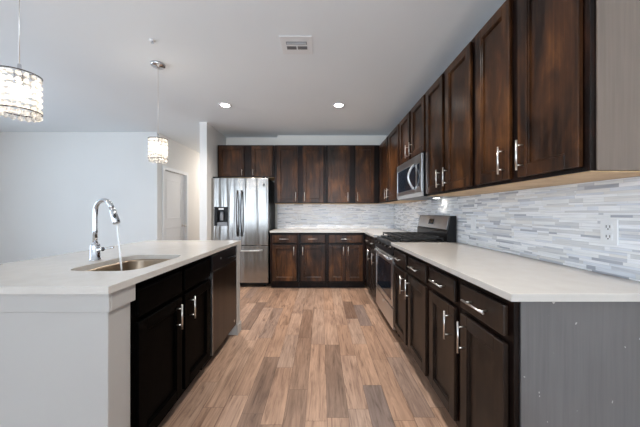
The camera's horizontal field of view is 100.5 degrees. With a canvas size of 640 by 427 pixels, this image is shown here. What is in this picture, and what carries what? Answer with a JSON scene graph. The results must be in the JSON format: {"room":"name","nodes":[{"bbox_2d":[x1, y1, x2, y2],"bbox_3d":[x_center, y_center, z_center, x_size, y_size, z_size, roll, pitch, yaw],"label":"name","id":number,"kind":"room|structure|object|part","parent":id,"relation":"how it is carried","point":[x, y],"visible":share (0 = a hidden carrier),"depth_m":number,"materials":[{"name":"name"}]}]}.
{"room":"kitchen","nodes":[
{"label":"kitchen","id":0,"kind":"room"},
{"bbox_2d":[0,132,161,263],"bbox_3d":[-4.215,-0.095,4.669,2.770,2.590,0.150,0,0,0],"label":"wall","id":1,"kind":"structure","parent":0,"point":[51,183],"depth_m":4.59,"materials":[{"name":"white paint"}]},
{"bbox_2d":[162,135,199,239],"bbox_3d":[-2.905,-0.095,6.397,0.150,2.590,3.306,0,0,0],"label":"wall","id":2,"kind":"structure","parent":0,"point":[181,157],"depth_m":5.72,"materials":[{"name":"white paint"}]},
{"bbox_2d":[162,165,187,239],"bbox_3d":[-2.821,0.180,5.190,0.018,2.040,0.910,0,0,0],"label":"trim","id":3,"kind":"structure","parent":2,"relation":"attached to","point":[164,168],"depth_m":4.78,"materials":[{"name":"white paint"}]},
{"bbox_2d":[165,171,185,239],"bbox_3d":[-2.846,0.210,5.190,0.117,1.963,0.772,0,0,0],"label":"door","id":4,"kind":"structure","parent":2,"relation":"in","point":[174,183],"depth_m":5.21,"materials":[{"name":"white paint"}]},
{"bbox_2d":[200,122,225,239],"bbox_3d":[-1.810,-0.095,6.068,0.110,2.590,3.964,0,0,0],"label":"wall","id":5,"kind":"structure","parent":0,"point":[210,138],"depth_m":4.11,"materials":[{"name":"white paint"}]},
{"bbox_2d":[226,138,276,228],"bbox_3d":[-1.270,-0.095,5.005,0.970,2.590,0.150,0,0,0],"label":"wall","id":6,"kind":"structure","parent":0,"point":[229,141],"depth_m":4.93,"materials":[{"name":"paint"}]},
{"bbox_2d":[218,145,273,180],"bbox_3d":[-1.264,-0.860,4.673,0.946,0.548,0.511,0,0,0],"label":"upper cabinet","id":7,"kind":"object","parent":6,"relation":"attached to","point":[234,161],"visible":0.98,"depth_m":4.47,"materials":[{"name":"brown wood"}]},
{"bbox_3d":[-1.502,-0.859,4.464,0.425,0.509,0.020,0,0,0],"label":"door","id":8,"kind":"part","parent":7,"relation":"part of","materials":[{"name":"brown wood"}]},
{"bbox_3d":[-0.990,-0.859,4.464,0.350,0.509,0.020,0,0,0],"label":"door","id":9,"kind":"part","parent":7,"relation":"part of","materials":[{"name":"brown wood"}]},
{"bbox_2d":[0,0,505,152],"bbox_3d":[-2.140,-1.440,2.275,7.220,0.100,11.850,0,0,0],"label":"ceiling","id":10,"kind":"structure","parent":0,"point":[92,58],"depth_m":2.43,"materials":[{"name":"paint"}]},
{"bbox_2d":[0,0,42,122],"bbox_3d":[-1.500,-0.930,1.323,0.166,0.919,0.166,0,0,0],"label":"pendant lamp","id":11,"kind":"object","parent":10,"relation":"hanging from","point":[18,92],"visible":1,"depth_m":1.30,"materials":[{"name":"white glass"}]},
{"bbox_2d":[13,64,24,84],"bbox_3d":[-1.500,-0.693,1.323,0.040,0.095,0.040,0,0,0],"label":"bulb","id":12,"kind":"object","parent":11,"relation":"attached to","point":[22,77],"depth_m":1.32,"materials":[{"name":"white glass"}]},
{"bbox_3d":[-1.500,-1.042,1.323,0.004,0.615,0.004,0,0,0],"label":"cord","id":13,"kind":"part","parent":11,"relation":"part of","materials":[{"name":"silver metal"}]},
{"bbox_3d":[-1.500,-0.595,1.323,0.060,0.075,0.060,0,0,0],"label":"bulb","id":14,"kind":"part","parent":11,"relation":"part of","materials":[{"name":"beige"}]},
{"bbox_3d":[-1.500,-0.578,1.323,0.162,0.215,0.161,0,0,0],"label":"lamp shade","id":15,"kind":"part","parent":11,"relation":"part of","materials":[{"name":"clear glass"}]},
{"bbox_2d":[148,60,167,163],"bbox_3d":[-1.525,-0.930,2.490,0.166,0.919,0.166,0,0,0],"label":"pendant lamp","id":16,"kind":"object","parent":10,"relation":"hanging from","point":[163,158],"visible":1,"depth_m":2.45,"materials":[{"name":"white glass"}]},
{"bbox_3d":[-1.525,-0.578,2.490,0.162,0.215,0.161,0,0,0],"label":"lamp shade","id":17,"kind":"part","parent":16,"relation":"part of","materials":[{"name":"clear glass"}]},
{"bbox_2d":[218,102,231,107],"bbox_3d":[-1.240,-1.387,3.440,0.170,0.005,0.170,0,0,0],"label":"recessed light","id":18,"kind":"object","parent":10,"relation":"in","point":[222,104],"visible":1,"depth_m":3.44,"materials":[{"name":"white plastic"}]},
{"bbox_2d":[279,36,312,53],"bbox_3d":[-0.200,-1.384,2.210,0.260,0.010,0.240,0,0,0],"label":"ceiling vent","id":19,"kind":"object","parent":10,"relation":"in","point":[289,44],"visible":1,"depth_m":2.19,"materials":[{"name":"white plastic"}]},
{"bbox_2d":[286,42,306,49],"bbox_3d":[-0.200,-1.383,2.205,0.170,0.002,0.100,0,0,0],"label":"grille","id":20,"kind":"object","parent":19,"relation":"attached to","point":[289,45],"depth_m":2.21,"materials":[{"name":"white metal"}]},
{"bbox_2d":[332,102,344,107],"bbox_3d":[0.228,-1.387,3.440,0.170,0.005,0.170,0,0,0],"label":"recessed light","id":21,"kind":"object","parent":10,"relation":"in","point":[338,104],"visible":1,"depth_m":3.44,"materials":[{"name":"white plastic"}]},
{"bbox_2d":[158,282,457,426],"bbox_3d":[-2.140,1.250,2.275,7.220,0.100,11.850,0,0,0],"label":"floor","id":22,"kind":"structure","parent":0,"point":[299,356],"depth_m":2.00,"materials":[{"name":"brown wood"}]},
{"bbox_2d":[0,244,240,426],"bbox_3d":[-1.262,0.757,1.877,0.902,0.883,1.670,0,0,0],"label":"kitchen island","id":23,"kind":"object","parent":22,"relation":"on","point":[65,358],"visible":0.66,"depth_m":1.05,"materials":[{"name":"white paint"}]},
{"bbox_3d":[-1.272,0.757,1.117,0.855,0.883,0.125,0,0,0],"label":"panel","id":24,"kind":"part","parent":23,"relation":"part of","materials":[{"name":"white paint"}]},
{"bbox_2d":[0,240,240,293],"bbox_3d":[-1.296,0.299,1.871,0.959,0.029,1.698,0,0,0],"label":"island countertop","id":25,"kind":"structure","parent":23,"relation":"on","point":[67,273],"depth_m":1.40,"materials":[{"name":"white stone"}]},
{"bbox_2d":[89,198,119,260],"bbox_3d":[-1.277,0.099,1.577,0.195,0.369,0.058,0,0,6],"label":"faucet","id":26,"kind":"object","parent":25,"relation":"on","point":[95,248],"visible":1,"depth_m":1.57,"materials":[{"name":"silver metal"}]},
{"bbox_3d":[-1.288,0.052,1.575,0.141,0.274,0.025,0,0,10],"label":"spout","id":27,"kind":"part","parent":26,"relation":"part of","materials":[{"name":"silver metal"}]},
{"bbox_3d":[-1.272,0.217,1.571,0.106,0.031,0.027,0,0,12],"label":"lever","id":28,"kind":"part","parent":26,"relation":"part of","materials":[{"name":"silver metal"}]},
{"bbox_2d":[87,259,170,270],"bbox_3d":[-1.090,0.407,1.545,0.386,0.185,0.530,0,0,0],"label":"sink","id":29,"kind":"object","parent":25,"relation":"in","point":[138,263],"visible":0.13,"depth_m":1.75,"materials":[{"name":"metal"}]},
{"bbox_2d":[116,224,122,270],"bbox_3d":[-1.168,0.280,1.549,0.069,0.424,0.011,0,0,21],"label":"water stream","id":30,"kind":"object","parent":29,"relation":"in","point":[117,226],"visible":0.68,"depth_m":1.55,"materials":[{"name":"liquid"}]},
{"bbox_3d":[-1.262,0.757,2.650,0.877,0.883,0.100,0,0,0],"label":"panel","id":31,"kind":"part","parent":23,"relation":"part of","materials":[{"name":"white paint"}]},
{"bbox_3d":[-1.256,1.149,2.651,0.889,0.099,0.122,0,0,0],"label":"baseboard","id":32,"kind":"part","parent":23,"relation":"part of","materials":[{"name":"white paint"}]},
{"bbox_2d":[130,256,209,426],"bbox_3d":[-1.226,0.757,1.595,0.878,0.883,0.824,0,0,0],"label":"base cabinet","id":33,"kind":"object","parent":22,"relation":"on","point":[170,310],"visible":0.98,"depth_m":1.44,"materials":[{"name":"black wood"}]},
{"bbox_3d":[-0.834,0.411,1.392,0.020,0.127,0.376,0,0,0],"label":"false drawer","id":34,"kind":"part","parent":33,"relation":"part of","materials":[{"name":"black wood"}]},
{"bbox_3d":[-0.834,0.787,1.392,0.020,0.575,0.376,0,0,0],"label":"door","id":35,"kind":"part","parent":33,"relation":"part of","materials":[{"name":"black wood"}]},
{"bbox_3d":[-0.805,0.595,1.517,0.037,0.140,0.010,0,0,0],"label":"handle","id":36,"kind":"part","parent":33,"relation":"part of","materials":[{"name":"silver metal"}]},
{"bbox_3d":[-0.805,0.595,1.672,0.037,0.140,0.010,0,0,0],"label":"handle","id":37,"kind":"part","parent":33,"relation":"part of","materials":[{"name":"silver metal"}]},
{"bbox_3d":[-0.834,0.411,1.798,0.020,0.127,0.368,0,0,0],"label":"false drawer","id":38,"kind":"part","parent":33,"relation":"part of","materials":[{"name":"black wood"}]},
{"bbox_3d":[-0.834,0.787,1.798,0.020,0.575,0.368,0,0,0],"label":"door","id":39,"kind":"part","parent":33,"relation":"part of","materials":[{"name":"black wood"}]},
{"bbox_2d":[200,246,235,369],"bbox_3d":[-1.117,0.764,2.304,0.657,0.869,0.576,0,0,0],"label":"dishwasher","id":40,"kind":"object","parent":22,"relation":"on","point":[222,277],"visible":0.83,"depth_m":2.22,"materials":[{"name":"silver metal"}]},
{"bbox_3d":[-0.849,0.390,2.304,0.051,0.120,0.576,0,0,0],"label":"control panel","id":41,"kind":"part","parent":40,"relation":"part of","materials":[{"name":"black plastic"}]},
{"bbox_3d":[-0.849,0.771,2.307,0.051,0.627,0.566,0,0,0],"label":"door panel","id":42,"kind":"part","parent":40,"relation":"part of","materials":[{"name":"metal"}]},
{"bbox_2d":[211,177,274,285],"bbox_3d":[-1.296,0.314,4.544,0.908,1.773,0.733,0,0,0],"label":"refrigerator","id":43,"kind":"object","parent":22,"relation":"on","point":[243,209],"visible":0.79,"depth_m":4.25,"materials":[{"name":"silver metal"}]},
{"bbox_3d":[-1.524,-0.013,4.285,0.452,1.074,0.070,0,0,0],"label":"fridge door","id":44,"kind":"part","parent":43,"relation":"part of","materials":[{"name":"silver metal"}]},
{"bbox_3d":[-1.330,0.015,4.215,0.024,0.736,0.070,0,0,0],"label":"handle","id":45,"kind":"part","parent":43,"relation":"part of","materials":[{"name":"silver metal"}]},
{"bbox_3d":[-1.262,0.015,4.215,0.024,0.736,0.070,0,0,0],"label":"handle","id":46,"kind":"part","parent":43,"relation":"part of","materials":[{"name":"silver metal"}]},
{"bbox_3d":[-1.296,0.605,4.214,0.734,0.025,0.073,0,0,0],"label":"handle","id":47,"kind":"part","parent":43,"relation":"part of","materials":[{"name":"metal"}]},
{"bbox_3d":[-1.068,-0.013,4.285,0.452,1.074,0.070,0,0,0],"label":"fridge door","id":48,"kind":"part","parent":43,"relation":"part of","materials":[{"name":"silver metal"}]},
{"bbox_3d":[-1.296,0.829,4.285,0.908,0.593,0.070,0,0,0],"label":"freezer drawer","id":49,"kind":"part","parent":43,"relation":"part of","materials":[{"name":"silver metal"}]},
{"bbox_2d":[270,233,298,286],"bbox_3d":[-0.576,0.758,4.465,0.446,0.882,0.666,0,0,0],"label":"base cabinet","id":50,"kind":"object","parent":22,"relation":"on","point":[284,247],"visible":0.99,"depth_m":4.18,"materials":[{"name":"brown wood"}]},
{"bbox_3d":[-0.575,0.413,4.179,0.381,0.123,0.020,0,0,0],"label":"drawer","id":51,"kind":"part","parent":50,"relation":"part of","materials":[{"name":"brown wood"}]},
{"bbox_3d":[-0.575,0.792,4.179,0.381,0.565,0.020,0,0,0],"label":"door","id":52,"kind":"part","parent":50,"relation":"part of","materials":[{"name":"brown wood"}]},
{"bbox_2d":[299,233,326,286],"bbox_3d":[-0.129,0.758,4.465,0.445,0.882,0.666,0,0,0],"label":"base cabinet","id":53,"kind":"object","parent":22,"relation":"on","point":[312,246],"visible":0.96,"depth_m":4.18,"materials":[{"name":"brown wood"}]},
{"bbox_3d":[-0.126,0.413,4.179,0.378,0.123,0.020,0,0,0],"label":"drawer","id":54,"kind":"part","parent":53,"relation":"part of","materials":[{"name":"brown wood"}]},
{"bbox_3d":[-0.126,0.792,4.179,0.378,0.565,0.020,0,0,0],"label":"door","id":55,"kind":"part","parent":53,"relation":"part of","materials":[{"name":"brown wood"}]},
{"bbox_2d":[327,233,365,286],"bbox_3d":[0.399,0.758,4.465,0.606,0.882,0.666,0,0,0],"label":"base cabinet","id":56,"kind":"object","parent":22,"relation":"on","point":[346,252],"visible":0.98,"depth_m":4.18,"materials":[{"name":"brown wood"}]},
{"bbox_3d":[0.252,0.792,4.179,0.260,0.565,0.020,0,0,0],"label":"door","id":57,"kind":"part","parent":56,"relation":"part of","materials":[{"name":"brown wood"}]},
{"bbox_3d":[0.389,0.413,4.179,0.533,0.123,0.020,0,0,0],"label":"drawer","id":58,"kind":"part","parent":56,"relation":"part of","materials":[{"name":"brown wood"}]},
{"bbox_3d":[0.523,0.792,4.179,0.263,0.565,0.020,0,0,0],"label":"door","id":59,"kind":"part","parent":56,"relation":"part of","materials":[{"name":"brown wood"}]},
{"bbox_2d":[365,234,376,296],"bbox_3d":[0.983,0.758,3.769,0.671,0.882,0.832,0,0,0],"label":"base cabinet","id":60,"kind":"object","parent":22,"relation":"on","point":[370,241],"visible":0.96,"depth_m":3.60,"materials":[{"name":"brown wood"}]},
{"bbox_2d":[270,228,408,236],"bbox_3d":[0.259,0.299,4.073,2.118,0.029,1.450,0,0,0],"label":"countertop","id":61,"kind":"structure","parent":60,"relation":"on","point":[374,232],"depth_m":4.21,"materials":[{"name":"white stone"}]},
{"bbox_3d":[0.694,0.406,3.855,0.020,0.117,0.370,0,0,0],"label":"drawer","id":62,"kind":"part","parent":60,"relation":"part of","materials":[{"name":"brown wood"}]},
{"bbox_3d":[0.694,0.783,3.855,0.020,0.583,0.370,0,0,0],"label":"door","id":63,"kind":"part","parent":60,"relation":"part of","materials":[{"name":"brown wood"}]},
{"bbox_3d":[0.715,0.709,3.769,0.020,0.783,0.832,0,0,0],"label":"frame","id":64,"kind":"part","parent":60,"relation":"part of","materials":[{"name":"brown wood"}]},
{"bbox_3d":[0.694,0.406,3.500,0.020,0.117,0.250,0,0,0],"label":"drawer","id":65,"kind":"part","parent":60,"relation":"part of","materials":[{"name":"brown wood"}]},
{"bbox_3d":[0.694,0.783,3.500,0.020,0.583,0.250,0,0,0],"label":"door","id":66,"kind":"part","parent":60,"relation":"part of","materials":[{"name":"brown wood"}]},
{"bbox_2d":[393,247,430,379],"bbox_3d":[0.983,0.758,2.120,0.671,0.882,0.828,0,0,0],"label":"base cabinet","id":67,"kind":"object","parent":22,"relation":"on","point":[411,273],"visible":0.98,"depth_m":2.01,"materials":[{"name":"brown wood"}]},
{"bbox_3d":[0.694,0.406,2.328,0.020,0.117,0.355,0,0,0],"label":"drawer","id":68,"kind":"part","parent":67,"relation":"part of","materials":[{"name":"brown wood"}]},
{"bbox_3d":[0.694,0.783,2.328,0.020,0.583,0.355,0,0,0],"label":"door","id":69,"kind":"part","parent":67,"relation":"part of","materials":[{"name":"brown wood"}]},
{"bbox_3d":[0.694,0.406,1.920,0.020,0.117,0.350,0,0,0],"label":"drawer","id":70,"kind":"part","parent":67,"relation":"part of","materials":[{"name":"brown wood"}]},
{"bbox_3d":[0.694,0.783,1.920,0.020,0.583,0.350,0,0,0],"label":"door","id":71,"kind":"part","parent":67,"relation":"part of","materials":[{"name":"brown wood"}]},
{"bbox_2d":[374,215,455,336],"bbox_3d":[0.973,0.616,2.945,0.644,1.168,0.798,0,0,0],"label":"gas range","id":72,"kind":"object","parent":22,"relation":"on","point":[431,228],"visible":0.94,"depth_m":2.79,"materials":[{"name":"silver metal"}]},
{"bbox_3d":[0.668,0.455,2.945,0.035,0.023,0.698,0,0,0],"label":"oven handle","id":73,"kind":"part","parent":72,"relation":"part of","materials":[{"name":"metal"}]},
{"bbox_3d":[0.716,0.355,2.945,0.065,0.120,0.798,0,0,0],"label":"control panel","id":74,"kind":"part","parent":72,"relation":"part of","materials":[{"name":"black metal"}]},
{"bbox_3d":[0.702,0.670,2.945,0.031,0.490,0.792,0,0,0],"label":"oven door","id":75,"kind":"part","parent":72,"relation":"part of","materials":[{"name":"metal"}]},
{"bbox_3d":[0.703,1.026,2.945,0.029,0.197,0.792,0,0,0],"label":"storage drawer","id":76,"kind":"part","parent":72,"relation":"part of","materials":[{"name":"metal"}]},
{"bbox_2d":[381,232,444,241],"bbox_3d":[0.981,0.273,2.945,0.462,0.060,0.798,0,0,0],"label":"cooktop","id":77,"kind":"object","parent":72,"relation":"in","point":[392,236],"depth_m":2.74,"materials":[{"name":"black metal"}]},
{"bbox_2d":[428,264,639,426],"bbox_3d":[0.983,0.758,1.335,0.671,0.882,0.738,0,0,0],"label":"base cabinet","id":78,"kind":"object","parent":22,"relation":"on","point":[495,361],"visible":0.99,"depth_m":0.97,"materials":[{"name":"brown wood"}]},
{"bbox_3d":[0.665,0.406,1.526,0.037,0.010,0.160,0,0,0],"label":"handle","id":79,"kind":"part","parent":78,"relation":"part of","materials":[{"name":"silver metal"}]},
{"bbox_3d":[0.694,0.406,1.526,0.020,0.117,0.317,0,0,0],"label":"drawer","id":80,"kind":"part","parent":78,"relation":"part of","materials":[{"name":"brown wood"}]},
{"bbox_3d":[0.694,0.783,1.526,0.020,0.583,0.317,0,0,0],"label":"door","id":81,"kind":"part","parent":78,"relation":"part of","materials":[{"name":"brown wood"}]},
{"bbox_3d":[0.665,0.595,1.408,0.037,0.150,0.010,0,0,0],"label":"handle","id":82,"kind":"part","parent":78,"relation":"part of","materials":[{"name":"silver metal"}]},
{"bbox_3d":[0.665,0.595,1.268,0.037,0.150,0.010,0,0,0],"label":"handle","id":83,"kind":"part","parent":78,"relation":"part of","materials":[{"name":"silver metal"}]},
{"bbox_3d":[0.665,0.406,1.153,0.037,0.010,0.165,0,0,0],"label":"handle","id":84,"kind":"part","parent":78,"relation":"part of","materials":[{"name":"silver metal"}]},
{"bbox_3d":[0.715,0.709,1.339,0.020,0.783,0.731,0,0,0],"label":"frame","id":85,"kind":"part","parent":78,"relation":"part of","materials":[{"name":"brown wood"}]},
{"bbox_3d":[0.694,0.783,1.153,0.020,0.583,0.310,0,0,0],"label":"door","id":86,"kind":"part","parent":78,"relation":"part of","materials":[{"name":"brown wood"}]},
{"bbox_3d":[0.694,0.406,1.153,0.020,0.117,0.310,0,0,0],"label":"drawer","id":87,"kind":"part","parent":78,"relation":"part of","materials":[{"name":"brown wood"}]},
{"bbox_2d":[391,242,639,301],"bbox_3d":[0.993,0.299,1.736,0.651,0.029,1.608,0,0,0],"label":"countertop","id":88,"kind":"structure","parent":78,"relation":"on","point":[512,277],"depth_m":1.19,"materials":[{"name":"white stone"}]},
{"bbox_3d":[1.022,0.758,0.969,0.592,0.882,0.006,0,0,0],"label":"panel","id":89,"kind":"part","parent":78,"relation":"part of","materials":[{"name":"grey wood"}]},
{"bbox_2d":[277,135,387,144],"bbox_3d":[0.343,-0.095,4.940,2.255,2.590,0.280,0,0,0],"label":"wall","id":90,"kind":"structure","parent":0,"point":[281,139],"depth_m":4.80,"materials":[{"name":"paint"}]},
{"bbox_2d":[274,145,325,203],"bbox_3d":[-0.353,-0.642,4.607,0.861,0.984,0.381,0,0,0],"label":"upper cabinet","id":91,"kind":"object","parent":90,"relation":"attached to","point":[299,170],"visible":1,"depth_m":4.47,"materials":[{"name":"brown wood"}]},
{"bbox_3d":[-0.564,-0.640,4.464,0.343,0.945,0.020,0,0,0],"label":"door","id":92,"kind":"part","parent":91,"relation":"part of","materials":[{"name":"brown wood"}]},
{"bbox_3d":[-0.134,-0.640,4.464,0.343,0.945,0.020,0,0,0],"label":"door","id":93,"kind":"part","parent":91,"relation":"part of","materials":[{"name":"brown wood"}]},
{"bbox_2d":[277,204,393,227],"bbox_3d":[0.262,0.068,4.795,2.094,0.433,0.010,0,0,0],"label":"tile backsplash","id":94,"kind":"structure","parent":90,"relation":"attached to","point":[312,215],"depth_m":4.79,"materials":[{"name":"tile"}]},
{"bbox_2d":[326,145,379,203],"bbox_3d":[0.533,-0.642,4.607,0.908,0.984,0.381,0,0,0],"label":"upper cabinet","id":95,"kind":"object","parent":90,"relation":"attached to","point":[352,171],"visible":1,"depth_m":4.47,"materials":[{"name":"brown wood"}]},
{"bbox_3d":[0.300,-0.640,4.464,0.356,0.945,0.020,0,0,0],"label":"door","id":96,"kind":"part","parent":95,"relation":"part of","materials":[{"name":"brown wood"}]},
{"bbox_3d":[0.735,-0.640,4.464,0.310,0.945,0.020,0,0,0],"label":"door","id":97,"kind":"part","parent":95,"relation":"part of","materials":[{"name":"brown wood"}]},
{"bbox_3d":[1.395,-0.095,0.575,0.150,2.590,8.450,0,0,0],"label":"wall","id":98,"kind":"structure","parent":0,"visible":0},
{"bbox_2d":[379,123,425,203],"bbox_3d":[1.125,-0.642,3.892,0.386,0.984,1.161,0,0,0],"label":"upper cabinet","id":99,"kind":"object","parent":98,"relation":"attached to","point":[389,149],"visible":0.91,"depth_m":3.77,"materials":[{"name":"brown wood"}]},
{"bbox_3d":[0.979,-0.642,4.150,0.020,0.941,0.520,0,0,0],"label":"door","id":100,"kind":"part","parent":99,"relation":"part of","materials":[{"name":"brown wood"}]},
{"bbox_3d":[0.979,-0.642,3.583,0.020,0.941,0.495,0,0,0],"label":"door","id":101,"kind":"part","parent":99,"relation":"part of","materials":[{"name":"brown wood"}]},
{"bbox_2d":[400,93,425,164],"bbox_3d":[1.125,-0.849,2.899,0.386,0.570,0.820,0,0,0],"label":"upper cabinet","id":102,"kind":"object","parent":98,"relation":"attached to","point":[413,125],"visible":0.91,"depth_m":2.80,"materials":[{"name":"brown wood"}]},
{"bbox_3d":[0.979,-0.850,3.105,0.020,0.527,0.360,0,0,0],"label":"door","id":103,"kind":"part","parent":102,"relation":"part of","materials":[{"name":"brown wood"}]},
{"bbox_3d":[0.979,-0.850,2.690,0.020,0.527,0.360,0,0,0],"label":"door","id":104,"kind":"part","parent":102,"relation":"part of","materials":[{"name":"brown wood"}]},
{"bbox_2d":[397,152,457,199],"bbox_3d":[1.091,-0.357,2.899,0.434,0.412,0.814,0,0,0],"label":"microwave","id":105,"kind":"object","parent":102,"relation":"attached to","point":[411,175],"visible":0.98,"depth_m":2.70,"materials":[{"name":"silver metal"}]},
{"bbox_3d":[0.952,-0.380,2.899,0.020,0.366,0.814,0,0,0],"label":"door","id":106,"kind":"part","parent":105,"relation":"part of","materials":[{"name":"metal"}]},
{"bbox_3d":[0.909,-0.360,2.697,0.069,0.248,0.022,0,0,0],"label":"handle","id":107,"kind":"part","parent":105,"relation":"part of","materials":[{"name":"metal"}]},
{"bbox_2d":[426,37,522,195],"bbox_3d":[1.125,-0.642,2.094,0.386,0.984,0.786,0,0,0],"label":"upper cabinet","id":108,"kind":"object","parent":98,"relation":"attached to","point":[450,101],"visible":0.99,"depth_m":1.99,"materials":[{"name":"brown wood"}]},
{"bbox_3d":[0.979,-0.642,2.296,0.020,0.941,0.332,0,0,0],"label":"door","id":109,"kind":"part","parent":108,"relation":"part of","materials":[{"name":"brown wood"}]},
{"bbox_3d":[0.951,-0.275,2.165,0.037,0.145,0.010,0,0,0],"label":"handle","id":110,"kind":"part","parent":108,"relation":"part of","materials":[{"name":"silver metal"}]},
{"bbox_3d":[0.951,-0.275,2.045,0.037,0.145,0.010,0,0,0],"label":"handle","id":111,"kind":"part","parent":108,"relation":"part of","materials":[{"name":"silver metal"}]},
{"bbox_3d":[1.000,-0.644,2.094,0.020,0.980,0.786,0,0,0],"label":"frame","id":112,"kind":"part","parent":108,"relation":"part of","materials":[{"name":"brown wood"}]},
{"bbox_3d":[0.979,-0.642,1.906,0.020,0.941,0.348,0,0,0],"label":"door","id":113,"kind":"part","parent":108,"relation":"part of","materials":[{"name":"brown wood"}]},
{"bbox_2d":[394,176,639,281],"bbox_3d":[1.315,0.068,2.845,0.010,0.433,3.889,0,0,0],"label":"tile backsplash","id":114,"kind":"structure","parent":98,"relation":"attached to","point":[560,224],"depth_m":1.49,"materials":[{"name":"tile"}]},
{"bbox_2d":[471,216,475,229],"bbox_3d":[1.304,0.092,2.280,0.009,0.115,0.073,0,0,0],"label":"light switch","id":115,"kind":"object","parent":114,"relation":"attached to","point":[473,219],"visible":1,"depth_m":2.27,"materials":[{"name":"white plastic"}]},
{"bbox_2d":[600,219,618,245],"bbox_3d":[1.304,0.088,1.205,0.010,0.115,0.073,0,0,0],"label":"wall outlet","id":116,"kind":"object","parent":114,"relation":"attached to","point":[609,228],"visible":1,"depth_m":1.20,"materials":[{"name":"white plastic"}]},
{"bbox_2d":[604,224,612,230],"bbox_3d":[1.302,0.066,1.205,0.002,0.030,0.034,0,0,0],"label":"socket","id":117,"kind":"object","parent":116,"relation":"attached to","point":[607,227],"depth_m":1.20,"materials":[{"name":"white plastic"}]},
{"bbox_2d":[604,233,612,239],"bbox_3d":[1.302,0.110,1.205,0.002,0.030,0.034,0,0,0],"label":"socket","id":118,"kind":"object","parent":116,"relation":"attached to","point":[607,236],"depth_m":1.20,"materials":[{"name":"white plastic"}]},
{"bbox_2d":[475,0,639,188],"bbox_3d":[1.125,-0.642,1.335,0.386,0.984,0.727,0,0,0],"label":"upper cabinet","id":119,"kind":"object","parent":98,"relation":"attached to","point":[557,82],"visible":1,"depth_m":1.12,"materials":[{"name":"brown wood"}]},
{"bbox_3d":[0.979,-0.642,1.522,0.020,0.941,0.300,0,0,0],"label":"door","id":120,"kind":"part","parent":119,"relation":"part of","materials":[{"name":"brown wood"}]},
{"bbox_3d":[0.951,-0.275,1.410,0.037,0.145,0.010,0,0,0],"label":"handle","id":121,"kind":"part","parent":119,"relation":"part of","materials":[{"name":"silver metal"}]},
{"bbox_3d":[0.951,-0.275,1.277,0.037,0.145,0.010,0,0,0],"label":"handle","id":122,"kind":"part","parent":119,"relation":"part of","materials":[{"name":"silver metal"}]},
{"bbox_3d":[0.979,-0.642,1.157,0.020,0.941,0.311,0,0,0],"label":"door","id":123,"kind":"part","parent":119,"relation":"part of","materials":[{"name":"brown wood"}]},
{"bbox_3d":[1.165,-0.644,0.975,0.307,0.979,0.006,0,0,0],"label":"panel","id":124,"kind":"part","parent":119,"relation":"part of","materials":[{"name":"grey wood"}]}
]}

